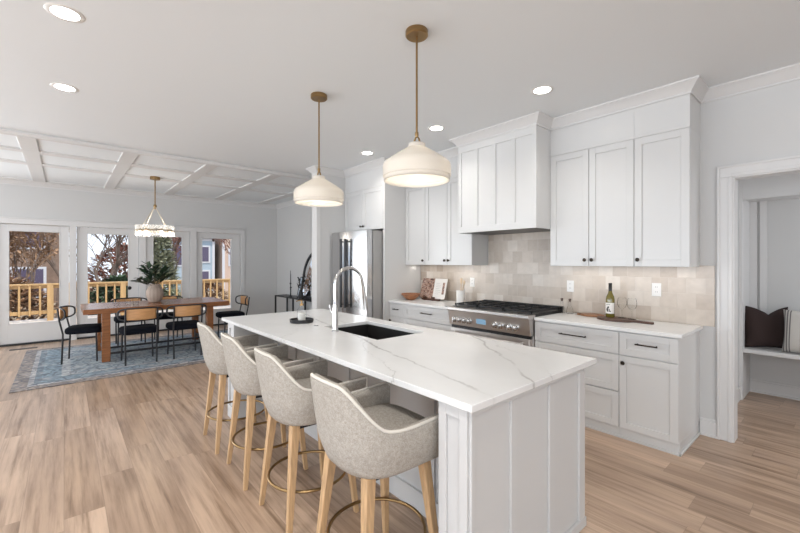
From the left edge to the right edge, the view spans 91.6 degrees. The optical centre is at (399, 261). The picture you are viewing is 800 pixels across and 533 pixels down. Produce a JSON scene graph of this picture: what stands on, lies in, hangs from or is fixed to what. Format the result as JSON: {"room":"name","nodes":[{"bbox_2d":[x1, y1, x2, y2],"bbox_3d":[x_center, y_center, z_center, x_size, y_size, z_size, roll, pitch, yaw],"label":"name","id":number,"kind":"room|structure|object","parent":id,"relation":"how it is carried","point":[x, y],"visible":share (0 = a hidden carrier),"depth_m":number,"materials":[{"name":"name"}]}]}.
{"room":"kitchen","nodes":[
{"label":"kitchen","id":0,"kind":"room"},
{"bbox_2d":[0,184,276,323],"bbox_3d":[-6.780,0.010,6.756,9.570,2.880,0.150,0,0,-41],"label":"wall","id":1,"kind":"structure","parent":0,"point":[259,224],"depth_m":8.36,"materials":[{"name":"grey paint"}]},
{"bbox_2d":[0,223,68,346],"bbox_3d":[-6.524,0.395,6.948,0.926,2.110,0.135,0,0,-41],"label":"window","id":2,"kind":"structure","parent":1,"relation":"in","point":[46,331],"depth_m":6.89,"materials":[{"name":"white paint"}]},
{"bbox_2d":[77,227,137,338],"bbox_3d":[-5.721,0.395,7.641,0.966,2.110,0.135,0,0,-41],"label":"window","id":3,"kind":"structure","parent":1,"relation":"in","point":[82,232],"depth_m":7.42,"materials":[{"name":"white paint"}]},
{"bbox_2d":[0,216,244,339],"bbox_3d":[-5.309,0.338,7.906,4.260,2.225,0.032,0,0,-41],"label":"trim","id":4,"kind":"structure","parent":1,"relation":"attached to","point":[72,224],"depth_m":7.91,"materials":[{"name":"white paint"}]},
{"bbox_2d":[146,230,188,330],"bbox_3d":[-4.949,0.395,8.308,0.806,2.110,0.135,0,0,-41],"label":"window","id":5,"kind":"structure","parent":1,"relation":"in","point":[185,235],"depth_m":8.46,"materials":[{"name":"white paint"}]},
{"bbox_2d":[197,232,239,325],"bbox_3d":[-4.181,0.395,8.971,0.936,2.110,0.135,0,0,-41],"label":"window","id":6,"kind":"structure","parent":1,"relation":"in","point":[234,238],"depth_m":9.13,"materials":[{"name":"white paint"}]},
{"bbox_2d":[320,174,344,309],"bbox_3d":[-0.841,0.010,6.290,1.190,2.880,0.140,0,0,-41],"label":"wall","id":7,"kind":"structure","parent":0,"point":[332,219],"depth_m":5.97,"materials":[{"name":"grey paint"}]},
{"bbox_2d":[312,173,319,309],"bbox_3d":[-1.263,0.055,5.926,0.104,2.790,0.164,0,0,-41],"label":"trim","id":8,"kind":"structure","parent":7,"relation":"attached to","point":[315,210],"depth_m":5.86,"materials":[{"name":"white paint"}]},
{"bbox_2d":[0,0,799,203],"bbox_3d":[-1.457,-1.490,1.992,11.800,0.120,14.320,0,0,-41],"label":"ceiling","id":9,"kind":"structure","parent":0,"point":[233,82],"depth_m":2.85,"materials":[{"name":"white paint"}]},
{"bbox_2d":[43,3,85,22],"bbox_3d":[-1.925,-1.428,2.236,0.184,0.002,0.184,0,0,-41],"label":"recessed light","id":10,"kind":"object","parent":9,"relation":"in","point":[63,12],"visible":1,"depth_m":2.23,"materials":[{"name":"white plastic"}]},
{"bbox_2d":[50,82,78,92],"bbox_3d":[-2.748,-1.428,3.189,0.184,0.002,0.184,0,0,-41],"label":"recessed light","id":11,"kind":"object","parent":9,"relation":"in","point":[60,86],"visible":1,"depth_m":3.18,"materials":[{"name":"white plastic"}]},
{"bbox_2d":[135,176,173,236],"bbox_3d":[-4.123,-0.932,6.548,0.561,0.995,0.561,0,0,-41],"label":"chandelier","id":12,"kind":"object","parent":9,"relation":"hanging from","point":[162,231],"visible":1,"depth_m":6.54,"materials":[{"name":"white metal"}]},
{"bbox_2d":[0,128,311,205],"bbox_3d":[-6.264,-1.426,4.777,11.375,0.028,3.520,0,0,-41],"label":"trim","id":13,"kind":"structure","parent":9,"relation":"attached to","point":[29,147],"depth_m":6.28,"materials":[{"name":"white paint"}]},
{"bbox_2d":[294,92,343,206],"bbox_3d":[-0.694,-0.965,3.332,0.421,0.930,0.421,0,0,-41],"label":"pendant lamp","id":14,"kind":"object","parent":9,"relation":"hanging from","point":[318,191],"visible":1,"depth_m":3.23,"materials":[{"name":"beige ceramic"}]},
{"bbox_2d":[360,151,373,154],"bbox_3d":[-0.428,-1.428,5.101,0.184,0.002,0.184,0,0,-41],"label":"recessed light","id":15,"kind":"object","parent":9,"relation":"in","point":[362,152],"visible":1,"depth_m":5.07,"materials":[{"name":"white plastic"}]},
{"bbox_2d":[383,24,450,187],"bbox_3d":[0.104,-0.965,2.409,0.421,0.930,0.421,0,0,-41],"label":"pendant lamp","id":16,"kind":"object","parent":9,"relation":"hanging from","point":[416,165],"visible":1,"depth_m":2.31,"materials":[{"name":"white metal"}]},
{"bbox_2d":[428,125,444,130],"bbox_3d":[0.389,-1.428,4.155,0.184,0.002,0.184,0,0,-41],"label":"recessed light","id":17,"kind":"object","parent":9,"relation":"in","point":[434,127],"visible":1,"depth_m":4.16,"materials":[{"name":"white"}]},
{"bbox_2d":[531,85,553,94],"bbox_3d":[1.183,-1.428,3.235,0.184,0.002,0.184,0,0,-41],"label":"recessed light","id":18,"kind":"object","parent":9,"relation":"in","point":[544,89],"visible":1,"depth_m":3.24,"materials":[{"name":"white plastic"}]},
{"bbox_2d":[0,324,799,532],"bbox_3d":[-1.457,1.500,1.992,11.800,0.100,14.320,0,0,-41],"label":"floor","id":19,"kind":"structure","parent":0,"point":[131,453],"depth_m":2.65,"materials":[{"name":"brown wood"}]},
{"bbox_2d":[9,347,36,350],"bbox_3d":[-6.282,1.447,6.493,0.340,0.005,0.100,0,0,-41],"label":"floor vent","id":20,"kind":"object","parent":19,"relation":"in","point":[29,347],"visible":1,"depth_m":6.50,"materials":[{"name":"brown metal"}]},
{"bbox_2d":[9,329,227,392],"bbox_3d":[-3.898,1.445,6.418,3.410,0.010,2.690,0,0,-41],"label":"area rug","id":21,"kind":"object","parent":19,"relation":"on","point":[39,368],"visible":0.56,"depth_m":5.52,"materials":[{"name":"blue fabric"}]},
{"bbox_2d":[56,305,100,364],"bbox_3d":[-4.668,1.039,5.726,0.531,0.801,0.558,0,0,-28],"label":"dining chair","id":22,"kind":"object","parent":21,"relation":"on","point":[62,312],"visible":0.94,"depth_m":5.60,"materials":[{"name":"black metal"}]},
{"bbox_2d":[110,297,146,345],"bbox_3d":[-4.721,1.039,6.812,0.558,0.801,0.531,0,0,-41],"label":"dining chair","id":23,"kind":"object","parent":21,"relation":"on","point":[116,320],"visible":0.34,"depth_m":6.83,"materials":[{"name":"black metal"}]},
{"bbox_2d":[117,307,162,365],"bbox_3d":[-3.790,1.039,5.658,0.558,0.801,0.531,0,0,-41],"label":"dining chair","id":24,"kind":"object","parent":21,"relation":"on","point":[143,313],"visible":1,"depth_m":5.50,"materials":[{"name":"black fabric"}]},
{"bbox_2d":[81,297,228,362],"bbox_3d":[-4.023,1.055,6.455,1.950,0.770,1.070,0,0,-41],"label":"dining table","id":25,"kind":"object","parent":21,"relation":"on","point":[103,311],"visible":0.71,"depth_m":6.13,"materials":[{"name":"brown wood"}]},
{"bbox_2d":[127,261,174,302],"bbox_3d":[-4.098,0.325,6.477,0.711,0.689,0.804,0,0,-41],"label":"flower vase","id":26,"kind":"object","parent":25,"relation":"on","point":[154,292],"visible":0.98,"depth_m":6.42,"materials":[{"name":"beige ceramic"}]},
{"bbox_2d":[154,295,182,340],"bbox_3d":[-4.282,1.039,7.191,0.558,0.801,0.531,0,0,-41],"label":"dining chair","id":27,"kind":"object","parent":21,"relation":"on","point":[164,316],"visible":0.32,"depth_m":7.16,"materials":[{"name":"black metal"}]},
{"bbox_2d":[166,304,206,358],"bbox_3d":[-3.344,1.039,6.043,0.558,0.801,0.531,0,0,-41],"label":"dining chair","id":28,"kind":"object","parent":21,"relation":"on","point":[190,310],"visible":0.98,"depth_m":5.88,"materials":[{"name":"black fabric"}]},
{"bbox_2d":[216,295,249,336],"bbox_3d":[-3.151,1.039,7.321,0.531,0.801,0.558,0,0,-41],"label":"dining chair","id":29,"kind":"object","parent":21,"relation":"on","point":[244,298],"visible":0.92,"depth_m":7.25,"materials":[{"name":"black fabric"}]},
{"bbox_2d":[197,322,277,454],"bbox_3d":[-1.367,0.965,3.214,0.542,0.970,0.538,0,0,-38],"label":"bar stool","id":30,"kind":"object","parent":19,"relation":"on","point":[212,348],"visible":0.66,"depth_m":3.00,"materials":[{"name":"fabric"}]},
{"bbox_2d":[221,332,314,490],"bbox_3d":[-0.966,0.965,2.748,0.542,0.970,0.538,0,0,-37],"label":"bar stool","id":31,"kind":"object","parent":19,"relation":"on","point":[240,363],"visible":0.56,"depth_m":2.54,"materials":[{"name":"beige fabric"}]},
{"bbox_2d":[255,358,293,362],"bbox_3d":[-0.934,0.792,2.772,0.450,0.116,0.430,0,0,-37],"label":"seat cushion","id":32,"kind":"object","parent":31,"relation":"on","point":[283,360],"depth_m":2.93,"materials":[{"name":"fabric"}]},
{"bbox_2d":[275,294,311,312],"bbox_3d":[-2.205,1.110,8.485,0.315,0.680,1.835,0,0,-41],"label":"console table","id":33,"kind":"object","parent":19,"relation":"on","point":[286,296],"visible":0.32,"depth_m":8.57,"materials":[{"name":"black metal"}]},
{"bbox_2d":[298,290,303,298],"bbox_3d":[-2.085,0.680,8.189,0.120,0.180,0.120,0,0,-41],"label":"jar","id":34,"kind":"object","parent":33,"relation":"on","point":[300,296],"depth_m":8.15,"materials":[{"name":"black glass"}]},
{"bbox_2d":[297,271,306,298],"bbox_3d":[-2.067,0.477,8.225,0.210,0.586,0.364,0,0,-22],"label":"branch arrangement","id":35,"kind":"object","parent":33,"relation":"on","point":[300,295],"visible":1,"depth_m":8.16,"materials":[{"name":"black plant"}]},
{"bbox_2d":[301,253,311,298],"bbox_3d":[-1.770,0.253,8.064,0.192,1.029,1.000,0,0,-41],"label":"arched mirror","id":36,"kind":"object","parent":33,"relation":"on","point":[307,288],"visible":0.29,"depth_m":8.26,"materials":[{"name":"black metal"}]},
{"bbox_2d":[254,347,367,532],"bbox_3d":[-0.560,0.965,2.279,0.542,0.970,0.538,0,0,-39],"label":"bar stool","id":37,"kind":"object","parent":19,"relation":"on","point":[286,392],"visible":0.7,"depth_m":2.07,"materials":[{"name":"beige fabric"}]},
{"bbox_2d":[296,376,342,387],"bbox_3d":[-0.529,0.792,2.303,0.450,0.116,0.430,0,0,-39],"label":"seat cushion","id":38,"kind":"object","parent":37,"relation":"on","point":[305,381],"depth_m":2.43,"materials":[{"name":"fabric"}]},
{"bbox_2d":[332,230,382,319],"bbox_3d":[-0.438,0.506,5.882,1.033,1.888,0.915,0,0,-41],"label":"refrigerator","id":39,"kind":"object","parent":19,"relation":"on","point":[362,250],"visible":0.41,"depth_m":5.42,"materials":[{"name":"grey metal"}]},
{"bbox_2d":[310,373,438,532],"bbox_3d":[-0.125,0.965,1.776,0.542,0.970,0.538,0,0,-39],"label":"bar stool","id":40,"kind":"object","parent":19,"relation":"on","point":[370,438],"visible":0.94,"depth_m":1.60,"materials":[{"name":"beige fabric"}]},
{"bbox_2d":[364,404,425,428],"bbox_3d":[-0.095,0.792,1.800,0.450,0.116,0.430,0,0,-39],"label":"seat cushion","id":41,"kind":"object","parent":40,"relation":"on","point":[388,416],"depth_m":1.87,"materials":[{"name":"fabric"}]},
{"bbox_2d":[389,303,404,322],"bbox_3d":[0.172,1.008,5.524,0.653,0.885,0.309,0,0,-41],"label":"base cabinet","id":42,"kind":"object","parent":19,"relation":"on","point":[396,311],"visible":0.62,"depth_m":5.33,"materials":[{"name":"white paint"}]},
{"bbox_2d":[383,178,419,320],"bbox_3d":[0.035,0.011,5.640,0.687,2.879,0.040,0,0,-41],"label":"panel","id":43,"kind":"object","parent":19,"relation":"on","point":[398,277],"visible":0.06,"depth_m":5.53,"materials":[{"name":"white paint"}]},
{"bbox_2d":[228,323,585,532],"bbox_3d":[-0.304,1.008,2.919,1.014,0.883,2.917,0,0,-41],"label":"kitchen island","id":44,"kind":"object","parent":19,"relation":"on","point":[516,464],"visible":0.32,"depth_m":1.82,"materials":[{"name":"grey paint"}]},
{"bbox_2d":[222,309,595,412],"bbox_3d":[-0.315,0.551,2.961,1.092,0.030,3.047,0,0,-41],"label":"island countertop","id":45,"kind":"structure","parent":44,"relation":"on","point":[471,374],"depth_m":2.18,"materials":[{"name":"white stone"}]},
{"bbox_2d":[290,317,313,323],"bbox_3d":[-0.877,0.521,3.471,0.210,0.030,0.210,0,0,-41],"label":"round tray","id":46,"kind":"object","parent":45,"relation":"on","point":[308,319],"visible":0.91,"depth_m":3.39,"materials":[{"name":"black metal"}]},
{"bbox_2d":[296,300,305,319],"bbox_3d":[-0.877,0.429,3.471,0.080,0.185,0.080,0,0,2],"label":"soap bottle","id":47,"kind":"object","parent":46,"relation":"on","point":[301,315],"visible":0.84,"depth_m":3.44,"materials":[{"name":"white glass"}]},
{"bbox_2d":[329,266,367,331],"bbox_3d":[-0.412,0.285,3.114,0.338,0.502,0.111,0,0,-41],"label":"kitchen faucet","id":48,"kind":"object","parent":45,"relation":"on","point":[334,310],"visible":1,"depth_m":3.00,"materials":[{"name":"silver metal"}]},
{"bbox_2d":[338,324,412,339],"bbox_3d":[-0.225,0.679,3.109,0.487,0.225,0.772,0,0,-41],"label":"undermount sink","id":49,"kind":"object","parent":45,"relation":"in","point":[370,331],"visible":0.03,"depth_m":3.43,"materials":[{"name":"black metal"}]},
{"bbox_2d":[404,304,451,331],"bbox_3d":[0.557,1.008,5.079,0.653,0.885,0.869,0,0,-41],"label":"base cabinet","id":50,"kind":"object","parent":19,"relation":"on","point":[433,318],"visible":0.3,"depth_m":4.88,"materials":[{"name":"white paint"}]},
{"bbox_2d":[389,298,455,309],"bbox_3d":[0.459,0.549,5.199,0.622,0.029,1.179,0,0,-41],"label":"countertop","id":51,"kind":"structure","parent":50,"relation":"on","point":[442,304],"depth_m":5.14,"materials":[{"name":"white stone"}]},
{"bbox_2d":[401,293,420,299],"bbox_3d":[0.155,0.489,5.512,0.274,0.090,0.274,0,0,-41],"label":"wooden bowl","id":52,"kind":"object","parent":51,"relation":"on","point":[409,296],"visible":1,"depth_m":5.43,"materials":[{"name":"brown wood"}]},
{"bbox_2d":[420,278,447,300],"bbox_3d":[0.457,0.385,5.462,0.152,0.300,0.470,0,0,-41],"label":"cookbook","id":53,"kind":"object","parent":51,"relation":"on","point":[432,289],"visible":0.99,"depth_m":5.47,"materials":[{"name":"white paper"}]},
{"bbox_2d":[456,290,464,302],"bbox_3d":[0.788,0.452,5.054,0.111,0.166,0.112,0,0,-41],"label":"utensil crock","id":54,"kind":"object","parent":51,"relation":"on","point":[460,295],"visible":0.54,"depth_m":5.01,"materials":[{"name":"white ceramic"}]},
{"bbox_2d":[447,299,563,346],"bbox_3d":[1.140,0.963,4.318,0.738,0.975,1.035,0,0,-41],"label":"range","id":55,"kind":"object","parent":19,"relation":"on","point":[505,321],"visible":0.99,"depth_m":4.08,"materials":[{"name":"silver metal"}]},
{"bbox_2d":[454,304,562,316],"bbox_3d":[1.180,0.529,4.352,0.625,0.042,1.015,0,0,-41],"label":"cooktop","id":56,"kind":"object","parent":55,"relation":"in","point":[545,311],"depth_m":4.12,"materials":[{"name":"grey metal"}]},
{"bbox_2d":[535,321,620,437],"bbox_3d":[1.771,1.008,3.673,0.653,0.885,0.757,0,0,-41],"label":"base cabinet","id":57,"kind":"object","parent":19,"relation":"on","point":[601,378],"visible":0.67,"depth_m":3.35,"materials":[{"name":"white paint"}]},
{"bbox_2d":[534,312,702,338],"bbox_3d":[1.917,0.549,3.511,0.622,0.029,1.192,0,0,-41],"label":"countertop","id":58,"kind":"structure","parent":57,"relation":"on","point":[666,329],"depth_m":3.28,"materials":[{"name":"white stone"}]},
{"bbox_2d":[574,312,603,316],"bbox_3d":[1.883,0.525,3.870,0.160,0.018,0.277,0,0,-41],"label":"serving board","id":59,"kind":"object","parent":58,"relation":"on","point":[581,314],"visible":0.88,"depth_m":3.83,"materials":[{"name":"brown wood"}]},
{"bbox_2d":[597,316,653,324],"bbox_3d":[2.037,0.525,3.523,0.251,0.018,0.479,0,0,-41],"label":"serving board","id":60,"kind":"object","parent":58,"relation":"on","point":[613,319],"visible":0.94,"depth_m":3.49,"materials":[{"name":"brown wood"}]},
{"bbox_2d":[606,283,614,316],"bbox_3d":[1.976,0.356,3.655,0.077,0.320,0.076,0,0,-41],"label":"wine bottle","id":61,"kind":"object","parent":60,"relation":"on","point":[610,300],"visible":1,"depth_m":3.63,"materials":[{"name":"green glass"}]},
{"bbox_2d":[617,297,626,318],"bbox_3d":[2.045,0.423,3.583,0.077,0.187,0.077,0,0,-41],"label":"wine glass","id":62,"kind":"object","parent":60,"relation":"on","point":[619,297],"visible":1,"depth_m":3.58,"materials":[{"name":"clear glass"}]},
{"bbox_2d":[627,298,636,319],"bbox_3d":[2.089,0.423,3.502,0.077,0.187,0.077,0,0,-41],"label":"wine glass","id":63,"kind":"object","parent":60,"relation":"on","point":[634,298],"visible":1,"depth_m":3.50,"materials":[{"name":"clear glass"}]},
{"bbox_2d":[619,331,699,456],"bbox_3d":[2.156,1.008,3.227,0.653,0.885,0.420,0,0,-41],"label":"base cabinet","id":64,"kind":"object","parent":19,"relation":"on","point":[659,375],"visible":0.98,"depth_m":3.05,"materials":[{"name":"white paint"}]},
{"bbox_2d":[739,173,799,399],"bbox_3d":[4.482,0.160,3.389,0.455,2.580,2.270,0,0,-41],"label":"bench","id":65,"kind":"object","parent":19,"relation":"on","point":[762,190],"visible":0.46,"depth_m":4.11,"materials":[{"name":"white paint"}]},
{"bbox_2d":[745,306,787,347],"bbox_3d":[3.868,0.685,4.108,0.390,0.441,0.172,0,0,19],"label":"throw pillow","id":66,"kind":"object","parent":65,"relation":"on","point":[762,329],"visible":0.84,"depth_m":4.06,"materials":[{"name":"black fabric"}]},
{"bbox_2d":[747,195,799,201],"bbox_3d":[4.502,-0.685,3.385,0.430,0.030,2.238,0,0,-41],"label":"shelf","id":67,"kind":"object","parent":65,"relation":"attached to","point":[750,198],"depth_m":4.04,"materials":[{"name":"white paint"}]},
{"bbox_2d":[782,309,799,352],"bbox_3d":[4.026,0.694,3.784,0.188,0.420,0.440,0,0,-37],"label":"throw pillow","id":68,"kind":"object","parent":65,"relation":"on","point":[791,342],"visible":1,"depth_m":3.87,"materials":[{"name":"beige fabric"}]},
{"bbox_2d":[277,79,799,431],"bbox_3d":[1.513,0.010,4.557,0.132,2.880,14.320,0,0,-41],"label":"wall","id":69,"kind":"structure","parent":0,"point":[518,268],"depth_m":3.51,"materials":[{"name":"paint"}]},
{"bbox_2d":[345,167,382,231],"bbox_3d":[-0.304,-0.950,6.019,0.732,0.960,0.973,0,0,-41],"label":"upper cabinet","id":70,"kind":"object","parent":69,"relation":"attached to","point":[363,191],"visible":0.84,"depth_m":5.76,"materials":[{"name":"white paint"}]},
{"bbox_2d":[0,63,799,208],"bbox_3d":[-2.166,-1.383,1.413,9.570,0.095,13.970,0,0,-41],"label":"trim","id":71,"kind":"structure","parent":69,"relation":"attached to","point":[696,86],"depth_m":3.73,"materials":[{"name":"white paint"}]},
{"bbox_2d":[405,187,424,264],"bbox_3d":[0.319,-0.695,5.588,0.352,1.470,0.406,0,0,-41],"label":"upper cabinet","id":72,"kind":"object","parent":69,"relation":"attached to","point":[414,197],"visible":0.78,"depth_m":5.50,"materials":[{"name":"white paint"}]},
{"bbox_2d":[425,156,487,264],"bbox_3d":[0.718,-0.695,5.126,0.352,1.470,0.813,0,0,-41],"label":"upper cabinet","id":73,"kind":"object","parent":69,"relation":"attached to","point":[444,245],"visible":0.66,"depth_m":5.01,"materials":[{"name":"white paint"}]},
{"bbox_2d":[470,278,474,286],"bbox_3d":[0.948,0.265,5.106,0.006,0.120,0.074,0,0,-41],"label":"wall outlet","id":74,"kind":"object","parent":69,"relation":"attached to","point":[472,280],"visible":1,"depth_m":5.10,"materials":[{"name":"white plastic"}]},
{"bbox_2d":[458,125,549,234],"bbox_3d":[1.226,-0.882,4.356,0.590,1.095,0.990,0,0,-41],"label":"range hood","id":75,"kind":"object","parent":69,"relation":"attached to","point":[504,180],"visible":0.88,"depth_m":4.07,"materials":[{"name":"white paint"}]},
{"bbox_2d":[567,280,573,291],"bbox_3d":[1.802,0.255,4.117,0.006,0.120,0.074,0,0,-41],"label":"wall outlet","id":76,"kind":"object","parent":69,"relation":"attached to","point":[570,284],"visible":1,"depth_m":4.11,"materials":[{"name":"white plastic"}]},
{"bbox_2d":[550,109,634,266],"bbox_3d":[1.891,-0.695,3.768,0.352,1.470,0.770,0,0,-41],"label":"upper cabinet","id":77,"kind":"object","parent":69,"relation":"attached to","point":[592,161],"visible":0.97,"depth_m":3.65,"materials":[{"name":"white paint"}]},
{"bbox_2d":[652,283,660,296],"bbox_3d":[2.320,0.250,3.518,0.006,0.120,0.074,0,0,-41],"label":"wall outlet","id":78,"kind":"object","parent":69,"relation":"attached to","point":[656,287],"visible":1,"depth_m":3.52,"materials":[{"name":"white plastic"}]},
{"bbox_2d":[634,93,699,266],"bbox_3d":[2.274,-0.695,3.325,0.352,1.470,0.400,0,0,-41],"label":"upper cabinet","id":79,"kind":"object","parent":69,"relation":"attached to","point":[666,132],"visible":0.95,"depth_m":3.21,"materials":[{"name":"white paint"}]},
{"bbox_2d":[700,417,716,438],"bbox_3d":[1.445,1.377,4.532,0.028,0.145,13.970,0,0,-41],"label":"baseboard","id":80,"kind":"structure","parent":69,"relation":"attached to","point":[708,427],"depth_m":3.23,"materials":[{"name":"white paint"}]},
{"bbox_2d":[717,155,799,442],"bbox_3d":[3.032,0.336,2.794,0.158,2.228,1.162,0,0,-41],"label":"trim","id":81,"kind":"structure","parent":69,"relation":"attached to","point":[727,176],"depth_m":3.15,"materials":[{"name":"white paint"}]},
{"bbox_2d":[737,180,799,386],"bbox_3d":[4.072,0.010,3.035,1.750,2.880,2.470,0,0,-41],"label":"wall","id":82,"kind":"structure","parent":0,"point":[783,216],"depth_m":4.20,"materials":[{"name":"grey paint"}]},
{"bbox_2d":[738,378,799,401],"bbox_3d":[4.034,1.377,3.002,1.650,0.145,2.270,0,0,-41],"label":"baseboard","id":83,"kind":"structure","parent":82,"relation":"attached to","point":[787,391],"depth_m":4.20,"materials":[{"name":"white paint"}]},
{"label":"outside","id":84,"kind":"structure","parent":0,"visible":0},
{"bbox_2d":[9,306,229,324],"bbox_3d":[-6.868,1.520,9.482,16.000,0.100,4.070,0,0,-41],"label":"deck","id":85,"kind":"object","parent":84,"point":[216,307],"depth_m":9.95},
{"bbox_2d":[9,283,46,316],"bbox_3d":[-9.439,1.005,9.290,1.499,0.930,0.140,0,0,-41],"label":"deck railing","id":86,"kind":"object","parent":85,"relation":"on","point":[43,285],"visible":0.84,"depth_m":9.53,"materials":[{"name":"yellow wood"}]},
{"bbox_2d":[47,281,120,320],"bbox_3d":[-8.303,1.005,10.270,1.499,0.930,0.140,0,0,-41],"label":"deck railing","id":87,"kind":"object","parent":85,"relation":"on","point":[50,286],"visible":0.49,"depth_m":9.88,"materials":[{"name":"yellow wood"}]},
{"bbox_2d":[120,280,181,314],"bbox_3d":[-7.168,1.005,11.251,1.499,0.930,0.140,0,0,-41],"label":"deck railing","id":88,"kind":"object","parent":85,"relation":"on","point":[123,284],"visible":0.35,"depth_m":11.35,"materials":[{"name":"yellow wood"}]},
{"bbox_2d":[181,279,229,302],"bbox_3d":[-5.987,1.005,12.271,1.620,0.930,0.140,0,0,-41],"label":"deck railing","id":89,"kind":"object","parent":85,"relation":"on","point":[204,281],"visible":0.31,"depth_m":12.36,"materials":[{"name":"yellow wood"}]},
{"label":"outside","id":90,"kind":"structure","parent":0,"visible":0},
{"bbox_2d":[10,281,229,320],"bbox_3d":[-25.464,2.850,33.305,85.000,0.400,56.300,0,0,-41],"label":"ground","id":91,"kind":"structure","parent":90,"point":[21,316],"depth_m":24.84,"materials":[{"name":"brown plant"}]},
{"bbox_2d":[9,269,41,309],"bbox_3d":[-21.663,1.272,18.930,6.637,3.031,4.571,0,0,-41],"label":"shrub","id":92,"kind":"object","parent":91,"relation":"on","point":[10,273],"visible":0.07,"depth_m":20.32,"materials":[{"name":"brown plant"}]},
{"bbox_2d":[9,274,58,320],"bbox_3d":[-11.101,1.524,11.030,2.797,2.412,2.239,0,0,-41],"label":"shrub","id":93,"kind":"object","parent":91,"relation":"on","point":[25,300],"visible":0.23,"depth_m":11.10,"materials":[{"name":"brown plant"}]},
{"bbox_2d":[11,225,58,315],"bbox_3d":[-17.679,-1.184,19.028,4.654,7.684,5.442,0,0,32],"label":"bare tree","id":94,"kind":"object","parent":91,"relation":"on","point":[51,262],"visible":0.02,"depth_m":19.16,"materials":[{"name":"brown plant"}]},
{"bbox_2d":[9,224,68,303],"bbox_3d":[-27.055,-2.450,26.619,7.290,10.200,8.340,0,0,-41],"label":"house","id":95,"kind":"structure","parent":91,"relation":"on","point":[45,273],"depth_m":25.00,"materials":[{"name":"beige brick"}]},
{"bbox_2d":[2,223,76,318],"bbox_3d":[-12.801,0.254,12.738,2.715,4.809,3.182,0,0,23],"label":"bare tree","id":96,"kind":"object","parent":91,"relation":"on","point":[13,238],"visible":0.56,"depth_m":12.99,"materials":[{"name":"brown plant"}]},
{"bbox_2d":[37,228,157,297],"bbox_3d":[-9.952,0.073,13.628,3.756,5.169,3.543,0,0,29],"label":"bare tree","id":97,"kind":"object","parent":91,"relation":"on","point":[119,260],"visible":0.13,"depth_m":13.72,"materials":[{"name":"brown plant"}]},
{"bbox_2d":[76,274,127,315],"bbox_3d":[-9.288,1.563,12.832,2.025,2.374,2.354,0,0,37],"label":"shrub","id":98,"kind":"object","parent":91,"relation":"on","point":[101,290],"visible":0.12,"depth_m":12.51,"materials":[{"name":"green plant"}]},
{"bbox_2d":[76,242,167,313],"bbox_3d":[-13.580,0.885,19.275,4.648,3.778,3.103,0,0,-41],"label":"bare tree","id":99,"kind":"object","parent":91,"relation":"on","point":[101,273],"visible":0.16,"depth_m":18.52,"materials":[{"name":"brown plant"}]},
{"bbox_2d":[153,236,180,310],"bbox_3d":[-9.369,0.140,15.028,2.481,5.154,2.456,0,0,36],"label":"conifer","id":100,"kind":"object","parent":91,"relation":"on","point":[159,243],"visible":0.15,"depth_m":14.87,"materials":[{"name":"green plant"}]},
{"bbox_2d":[168,231,181,287],"bbox_3d":[-10.403,-0.630,18.321,3.477,6.581,2.797,0,0,-23],"label":"bare tree","id":101,"kind":"object","parent":91,"relation":"on","point":[175,244],"visible":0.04,"depth_m":18.35,"materials":[{"name":"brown plant"}]},
{"bbox_2d":[155,232,214,291],"bbox_3d":[-21.440,-1.250,36.755,5.640,7.800,8.340,0,0,-41],"label":"house","id":102,"kind":"structure","parent":91,"relation":"on","point":[208,246],"depth_m":35.07,"materials":[{"name":"blue"}]},
{"bbox_2d":[202,278,229,306],"bbox_3d":[-8.699,1.736,17.562,2.277,2.004,2.401,0,0,-8],"label":"shrub","id":103,"kind":"object","parent":91,"relation":"on","point":[207,285],"visible":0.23,"depth_m":17.56,"materials":[{"name":"brown plant"}]},
{"bbox_2d":[213,233,229,254],"bbox_3d":[-9.377,-0.927,22.880,2.817,7.173,5.035,0,0,38],"label":"bare tree","id":104,"kind":"object","parent":91,"relation":"on","point":[223,240],"visible":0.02,"depth_m":22.37,"materials":[{"name":"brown plant"}]},
{"bbox_2d":[215,239,229,290],"bbox_3d":[-16.137,-1.750,40.674,7.290,8.800,8.340,0,0,-41],"label":"house","id":105,"kind":"structure","parent":91,"relation":"on","point":[222,258],"depth_m":35.83,"materials":[{"name":"beige"}]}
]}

